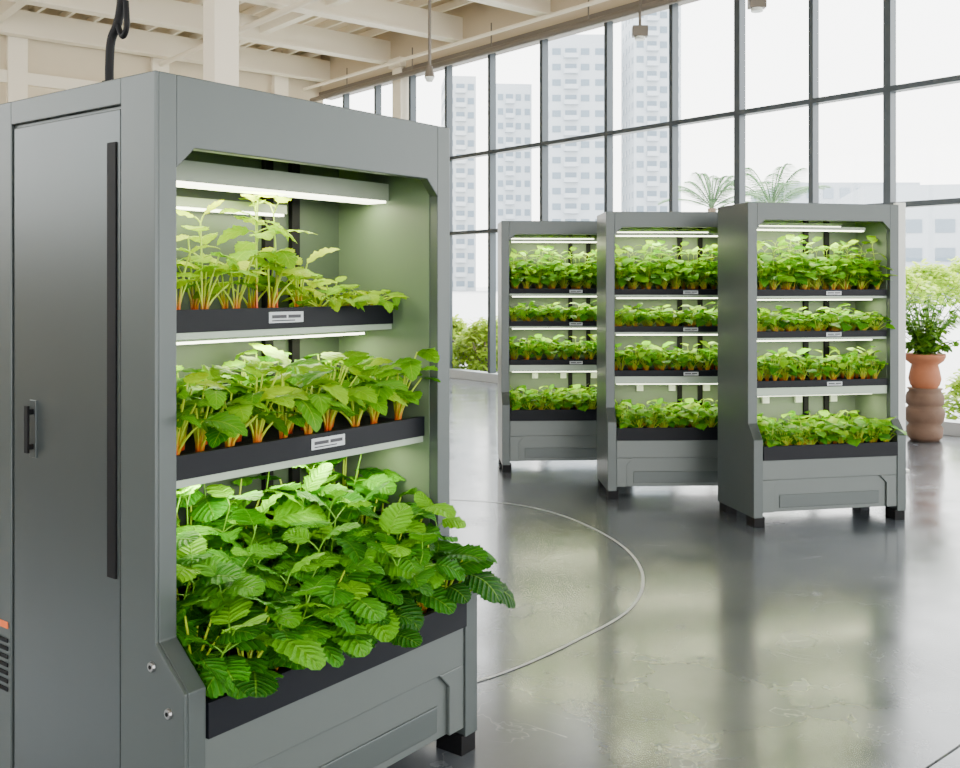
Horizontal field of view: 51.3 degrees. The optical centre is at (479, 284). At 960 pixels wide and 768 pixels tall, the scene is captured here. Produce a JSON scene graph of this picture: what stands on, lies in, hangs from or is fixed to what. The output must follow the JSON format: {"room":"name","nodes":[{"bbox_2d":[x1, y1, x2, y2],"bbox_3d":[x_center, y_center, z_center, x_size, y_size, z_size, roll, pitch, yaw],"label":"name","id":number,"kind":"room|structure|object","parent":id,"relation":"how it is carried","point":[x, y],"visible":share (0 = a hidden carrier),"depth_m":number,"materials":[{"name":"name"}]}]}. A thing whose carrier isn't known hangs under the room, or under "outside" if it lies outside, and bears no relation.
{"room":"indoor vertical farm","nodes":[
{"label":"indoor vertical farm","id":0,"kind":"room"},
{"bbox_2d":[0,4,322,103],"bbox_3d":[-9.335,-1.590,15.040,16.001,6.300,0.321,0,0,-40],"label":"wall","id":1,"kind":"structure","parent":0,"point":[29,68],"depth_m":17.01,"materials":[{"name":"beige paint"}]},
{"bbox_2d":[0,0,552,81],"bbox_3d":[-0.866,-4.295,4.797,15.951,0.530,26.502,0,0,-40],"label":"ceiling","id":2,"kind":"structure","parent":0,"point":[288,31],"depth_m":16.38,"materials":[{"name":"white paint"}]},
{"bbox_2d":[424,0,434,81],"bbox_3d":[-0.580,-3.240,11.500,0.120,1.800,0.120,0,0,0],"label":"sensor","id":3,"kind":"object","parent":2,"relation":"hanging from","point":[429,76],"visible":1,"depth_m":11.48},
{"bbox_2d":[175,0,452,34],"bbox_3d":[-0.802,-4.740,4.916,16.201,0.100,26.601,0,0,-40],"label":"ceiling","id":4,"kind":"structure","parent":0,"point":[244,6],"depth_m":17.15,"materials":[{"name":"beige paint"}]},
{"bbox_2d":[159,0,684,101],"bbox_3d":[2.411,-3.850,7.453,7.075,0.480,26.401,0,0,-40],"label":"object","id":5,"kind":"object","parent":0,"point":[658,3],"depth_m":15.28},
{"bbox_2d":[319,0,699,99],"bbox_3d":[5.348,-4.240,9.955,0.301,1.000,26.501,0,0,-40],"label":"ceiling beam","id":6,"kind":"structure","parent":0,"point":[478,18],"depth_m":16.33,"materials":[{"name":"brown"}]},
{"bbox_2d":[632,0,647,40],"bbox_3d":[2.112,-3.531,13.200,0.200,0.590,0.136,0,0,0],"label":"ceiling spotlight","id":7,"kind":"object","parent":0,"point":[639,32],"depth_m":13.14,"materials":[{"name":"metal"}]},
{"bbox_2d":[343,0,959,436],"bbox_3d":[5.340,-1.090,9.948,0.202,5.300,26.501,0,0,-40],"label":"window frame","id":8,"kind":"structure","parent":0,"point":[889,89],"depth_m":13.23,"materials":[{"name":"grey metal"}]},
{"bbox_2d":[387,378,959,767],"bbox_3d":[-0.821,1.660,4.900,16.151,0.200,26.601,0,0,-40],"label":"floor","id":9,"kind":"structure","parent":0,"point":[823,638],"depth_m":4.59,"materials":[{"name":"concrete"}]},
{"bbox_2d":[203,0,238,86],"bbox_3d":[-2.850,-1.250,11.000,0.390,5.620,0.390,0,0,-40],"label":"structural column","id":10,"kind":"structure","parent":9,"relation":"on","point":[220,17],"depth_m":10.89,"materials":[{"name":"beige paint"}]},
{"bbox_2d":[0,70,476,767],"bbox_3d":[-0.753,0.510,3.186,0.977,2.100,1.194,0,0,37],"label":"tall cabinet","id":11,"kind":"object","parent":9,"relation":"on","point":[95,671],"visible":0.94,"depth_m":2.85,"materials":[{"name":"grey metal"}]},
{"bbox_2d":[102,0,129,81],"bbox_3d":[-0.973,-2.440,2.827,0.102,3.801,0.174,0,0,26],"label":"power cable","id":12,"kind":"object","parent":11,"relation":"on","point":[122,11],"visible":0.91,"depth_m":2.76,"materials":[{"name":"black rubber"}]},
{"bbox_2d":[176,194,409,312],"bbox_3d":[-0.672,-0.089,3.138,0.390,0.382,1.032,0,0,37],"label":"seedlings","id":13,"kind":"object","parent":11,"relation":"in","point":[238,262],"visible":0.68,"depth_m":3.13,"materials":[{"name":"green plant"}]},
{"bbox_2d":[176,343,440,454],"bbox_3d":[-0.585,0.328,3.071,0.584,0.278,1.024,0,0,37],"label":"leafy plants","id":14,"kind":"object","parent":11,"relation":"in","point":[306,386],"visible":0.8,"depth_m":2.95,"materials":[{"name":"green plant"}]},
{"bbox_2d":[176,453,515,698],"bbox_3d":[-0.483,0.819,3.063,0.758,0.519,1.137,0,0,37],"label":"plants","id":15,"kind":"object","parent":11,"relation":"in","point":[330,572],"visible":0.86,"depth_m":2.94,"materials":[{"name":"green plant"}]},
{"bbox_2d":[388,57,408,119],"bbox_3d":[-1.400,-1.250,18.000,0.360,5.620,0.360,0,0,-40],"label":"structural column","id":16,"kind":"structure","parent":9,"relation":"on","point":[400,87],"depth_m":17.89,"materials":[{"name":"beige paint"}]},
{"bbox_2d":[450,499,644,681],"bbox_3d":[0.195,1.557,5.510,1.394,0.001,3.635,0,0,0],"label":"floor line","id":17,"kind":"object","parent":9,"relation":"on","point":[625,548],"depth_m":4.80,"materials":[{"name":"paint"}]},
{"bbox_2d":[498,221,596,471],"bbox_3d":[0.720,0.510,8.610,1.100,2.100,0.537,0,0,-3],"label":"tall cabinet","id":18,"kind":"object","parent":9,"relation":"on","point":[534,434],"visible":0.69,"depth_m":8.44,"materials":[{"name":"grey metal"}]},
{"bbox_2d":[509,245,596,288],"bbox_3d":[0.745,-0.144,8.568,0.998,0.380,0.484,0,0,-3],"label":"seedlings","id":19,"kind":"object","parent":18,"relation":"on","point":[575,273],"visible":0.78,"depth_m":8.52,"materials":[{"name":"green plant"}]},
{"bbox_2d":[509,384,596,410],"bbox_3d":[0.776,0.956,8.515,1.054,0.236,0.592,0,0,-3],"label":"seedlings","id":20,"kind":"object","parent":18,"relation":"in","point":[551,400],"visible":0.69,"depth_m":8.40,"materials":[{"name":"green plant"}]},
{"bbox_2d":[509,334,596,359],"bbox_3d":[0.751,0.531,8.570,1.011,0.236,0.481,0,0,-3],"label":"seedlings","id":21,"kind":"object","parent":18,"relation":"in","point":[536,346],"visible":0.66,"depth_m":8.52,"materials":[{"name":"green plant"}]},
{"bbox_2d":[509,300,596,320],"bbox_3d":[0.743,0.225,8.575,0.994,0.198,0.468,0,0,-3],"label":"seedlings","id":22,"kind":"object","parent":18,"relation":"in","point":[584,313],"visible":0.77,"depth_m":8.50,"materials":[{"name":"green plant"}]},
{"bbox_2d":[597,212,717,498],"bbox_3d":[1.469,0.510,7.551,1.100,2.100,0.537,0,0,-2],"label":"tall cabinet","id":23,"kind":"object","parent":9,"relation":"on","point":[644,456],"visible":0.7,"depth_m":7.39,"materials":[{"name":"grey metal"}]},
{"bbox_2d":[615,240,717,288],"bbox_3d":[1.494,-0.144,7.508,0.998,0.380,0.484,0,0,-2],"label":"seedlings","id":24,"kind":"object","parent":23,"relation":"on","point":[666,274],"visible":0.8,"depth_m":7.46,"materials":[{"name":"green plant"}]},
{"bbox_2d":[615,398,717,430],"bbox_3d":[1.524,0.956,7.455,1.054,0.236,0.592,0,0,-2],"label":"seedlings","id":25,"kind":"object","parent":23,"relation":"in","point":[698,416],"visible":0.84,"depth_m":7.35,"materials":[{"name":"green plant"}]},
{"bbox_2d":[615,341,717,369],"bbox_3d":[1.500,0.531,7.510,1.011,0.236,0.481,0,0,-2],"label":"seedlings","id":26,"kind":"object","parent":23,"relation":"in","point":[656,358],"visible":0.84,"depth_m":7.46,"materials":[{"name":"green plant"}]},
{"bbox_2d":[615,302,717,326],"bbox_3d":[1.492,0.225,7.516,0.994,0.198,0.468,0,0,-2],"label":"seedlings","id":27,"kind":"object","parent":23,"relation":"in","point":[701,316],"visible":0.77,"depth_m":7.44,"materials":[{"name":"green plant"}]},
{"bbox_2d":[718,202,905,527],"bbox_3d":[2.242,0.510,6.792,1.100,2.100,0.537,0,0,-12],"label":"tall cabinet","id":28,"kind":"object","parent":9,"relation":"on","point":[755,479],"visible":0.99,"depth_m":6.67,"materials":[{"name":"grey metal"}]},
{"bbox_2d":[757,346,887,380],"bbox_3d":[2.280,0.531,6.757,1.011,0.236,0.481,0,0,-12],"label":"seedlings","id":29,"kind":"object","parent":28,"relation":"in","point":[778,365],"visible":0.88,"depth_m":6.70,"materials":[{"name":"green plant"}]},
{"bbox_2d":[757,303,894,330],"bbox_3d":[2.270,0.225,6.761,0.994,0.198,0.468,0,0,-12],"label":"seedlings","id":30,"kind":"object","parent":28,"relation":"in","point":[838,319],"visible":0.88,"depth_m":6.68,"materials":[{"name":"green plant"}]},
{"bbox_2d":[757,234,896,289],"bbox_3d":[2.274,-0.144,6.754,0.998,0.380,0.484,0,0,-12],"label":"leafy plants","id":31,"kind":"object","parent":28,"relation":"on","point":[809,268],"visible":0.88,"depth_m":6.71,"materials":[{"name":"green plant"}]},
{"bbox_2d":[757,410,906,446],"bbox_3d":[2.313,0.956,6.707,1.054,0.236,0.592,0,0,-12],"label":"seedlings","id":32,"kind":"object","parent":28,"relation":"in","point":[860,428],"visible":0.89,"depth_m":6.60,"materials":[{"name":"green plant"}]},
{"bbox_2d":[893,203,909,471],"bbox_3d":[3.524,0.435,8.400,0.120,2.250,0.120,0,0,0],"label":"post","id":33,"kind":"object","parent":9,"relation":"on","point":[902,206],"visible":0.38,"depth_m":8.37,"materials":[{"name":"white plastic"}]},
{"bbox_2d":[906,293,959,441],"bbox_3d":[4.486,0.802,10.049,0.883,1.516,0.839,0,0,0],"label":"potted shrub","id":34,"kind":"object","parent":9,"relation":"on","point":[925,413],"visible":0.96,"depth_m":9.92,"materials":[{"name":"green plant"}]},
{"bbox_2d":[925,744,959,767],"bbox_3d":[2.175,1.558,3.925,1.654,0.001,1.555,0,0,0],"label":"joint","id":35,"kind":"object","parent":9,"relation":"on","point":[959,744],"visible":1,"depth_m":3.30,"materials":[{"name":"black"}]},
{"bbox_2d":[747,0,766,12],"bbox_3d":[3.269,-3.521,11.800,0.200,0.590,0.136,0,0,0],"label":"ceiling spotlight","id":36,"kind":"object","parent":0,"point":[756,6],"depth_m":11.74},
{"label":"outside","id":37,"kind":"structure","parent":0,"visible":0},
{"bbox_2d":[453,287,959,420],"bbox_3d":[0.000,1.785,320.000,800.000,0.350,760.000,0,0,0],"label":"ground","id":38,"kind":"structure","parent":37,"point":[469,305],"depth_m":49.54,"materials":[{"name":"white"}]},
{"bbox_2d":[441,76,475,290],"bbox_3d":[-5.649,-25.890,261.668,8.200,55.000,15.400,0,0,-6],"label":"apartment tower","id":39,"kind":"structure","parent":38,"relation":"on","point":[464,87],"depth_m":255.49,"materials":[{"name":"grey concrete"}]},
{"bbox_2d":[453,314,484,369],"bbox_3d":[-0.566,1.082,18.315,1.524,1.128,1.318,0,0,18],"label":"hedge","id":40,"kind":"object","parent":38,"relation":"on","point":[458,326],"visible":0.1,"depth_m":18.12,"materials":[{"name":"green plant"}]},
{"bbox_2d":[452,316,497,372],"bbox_3d":[0.194,1.084,17.498,1.852,1.080,1.509,0,0,0],"label":"hedge","id":41,"kind":"object","parent":38,"relation":"on","point":[477,334],"visible":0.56,"depth_m":17.24,"materials":[{"name":"green plant"}]},
{"bbox_2d":[496,83,531,290],"bbox_3d":[7.849,-24.390,256.718,9.200,52.000,15.400,0,0,-6],"label":"apartment tower","id":42,"kind":"structure","parent":38,"relation":"on","point":[513,101],"depth_m":250.36,"materials":[{"name":"grey concrete"}]},
{"bbox_2d":[548,34,603,220],"bbox_3d":[24.000,-29.890,251.300,14.200,63.000,15.400,0,0,0],"label":"apartment tower","id":43,"kind":"structure","parent":38,"relation":"on","point":[575,62],"depth_m":244.98,"materials":[{"name":"grey concrete"}]},
{"bbox_2d":[621,6,680,211],"bbox_3d":[42.228,-35.890,246.739,11.700,75.000,15.400,0,0,-5],"label":"apartment tower","id":44,"kind":"structure","parent":38,"relation":"on","point":[645,63],"depth_m":240.48,"materials":[{"name":"grey concrete"}]},
{"bbox_2d":[658,172,763,211],"bbox_3d":[5.149,-0.445,21.953,2.174,4.118,1.454,0,0,34],"label":"palm tree","id":45,"kind":"object","parent":38,"relation":"on","point":[711,199],"visible":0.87,"depth_m":21.92,"materials":[{"name":"green plant"}]},
{"bbox_2d":[714,163,830,209],"bbox_3d":[6.984,-0.627,23.983,2.743,4.483,2.730,0,0,0],"label":"palm tree","id":46,"kind":"object","parent":38,"relation":"on","point":[759,184],"visible":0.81,"depth_m":23.73,"materials":[{"name":"green plant"}]},
{"bbox_2d":[751,182,919,203],"bbox_3d":[56.000,-6.890,159.950,20.200,17.000,20.100,0,0,0],"label":"office building","id":47,"kind":"structure","parent":38,"relation":"on","point":[838,190],"depth_m":150.01,"materials":[{"name":"grey concrete"}]},
{"bbox_2d":[838,184,959,298],"bbox_3d":[69.538,-5.140,125.381,44.200,13.500,20.100,0,0,11],"label":"office building","id":48,"kind":"structure","parent":38,"relation":"on","point":[932,232],"depth_m":118.58,"materials":[{"name":"grey concrete"}]},
{"bbox_2d":[906,267,954,309],"bbox_3d":[16.460,0.437,39.942,4.033,2.374,4.047,0,0,45],"label":"tree","id":49,"kind":"object","parent":38,"relation":"on","point":[912,283],"visible":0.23,"depth_m":39.37,"materials":[{"name":"green plant"}]},
{"bbox_2d":[906,259,959,319],"bbox_3d":[18.815,0.255,41.913,4.493,2.738,3.424,0,0,-3],"label":"tree","id":50,"kind":"object","parent":38,"relation":"on","point":[936,275],"visible":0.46,"depth_m":41.59,"materials":[{"name":"green plant"}]},
{"bbox_2d":[925,256,959,308],"bbox_3d":[21.382,0.154,43.998,4.368,2.937,3.487,0,0,17],"label":"tree","id":51,"kind":"object","parent":38,"relation":"on","point":[956,269],"visible":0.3,"depth_m":44.00,"materials":[{"name":"green plant"}]},
{"bbox_2d":[939,368,959,419],"bbox_3d":[5.726,1.190,11.206,1.398,0.898,1.342,0,0,-34],"label":"hedge","id":52,"kind":"object","parent":38,"relation":"on","point":[955,385],"visible":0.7,"depth_m":11.23,"materials":[{"name":"green plant"}]}
]}

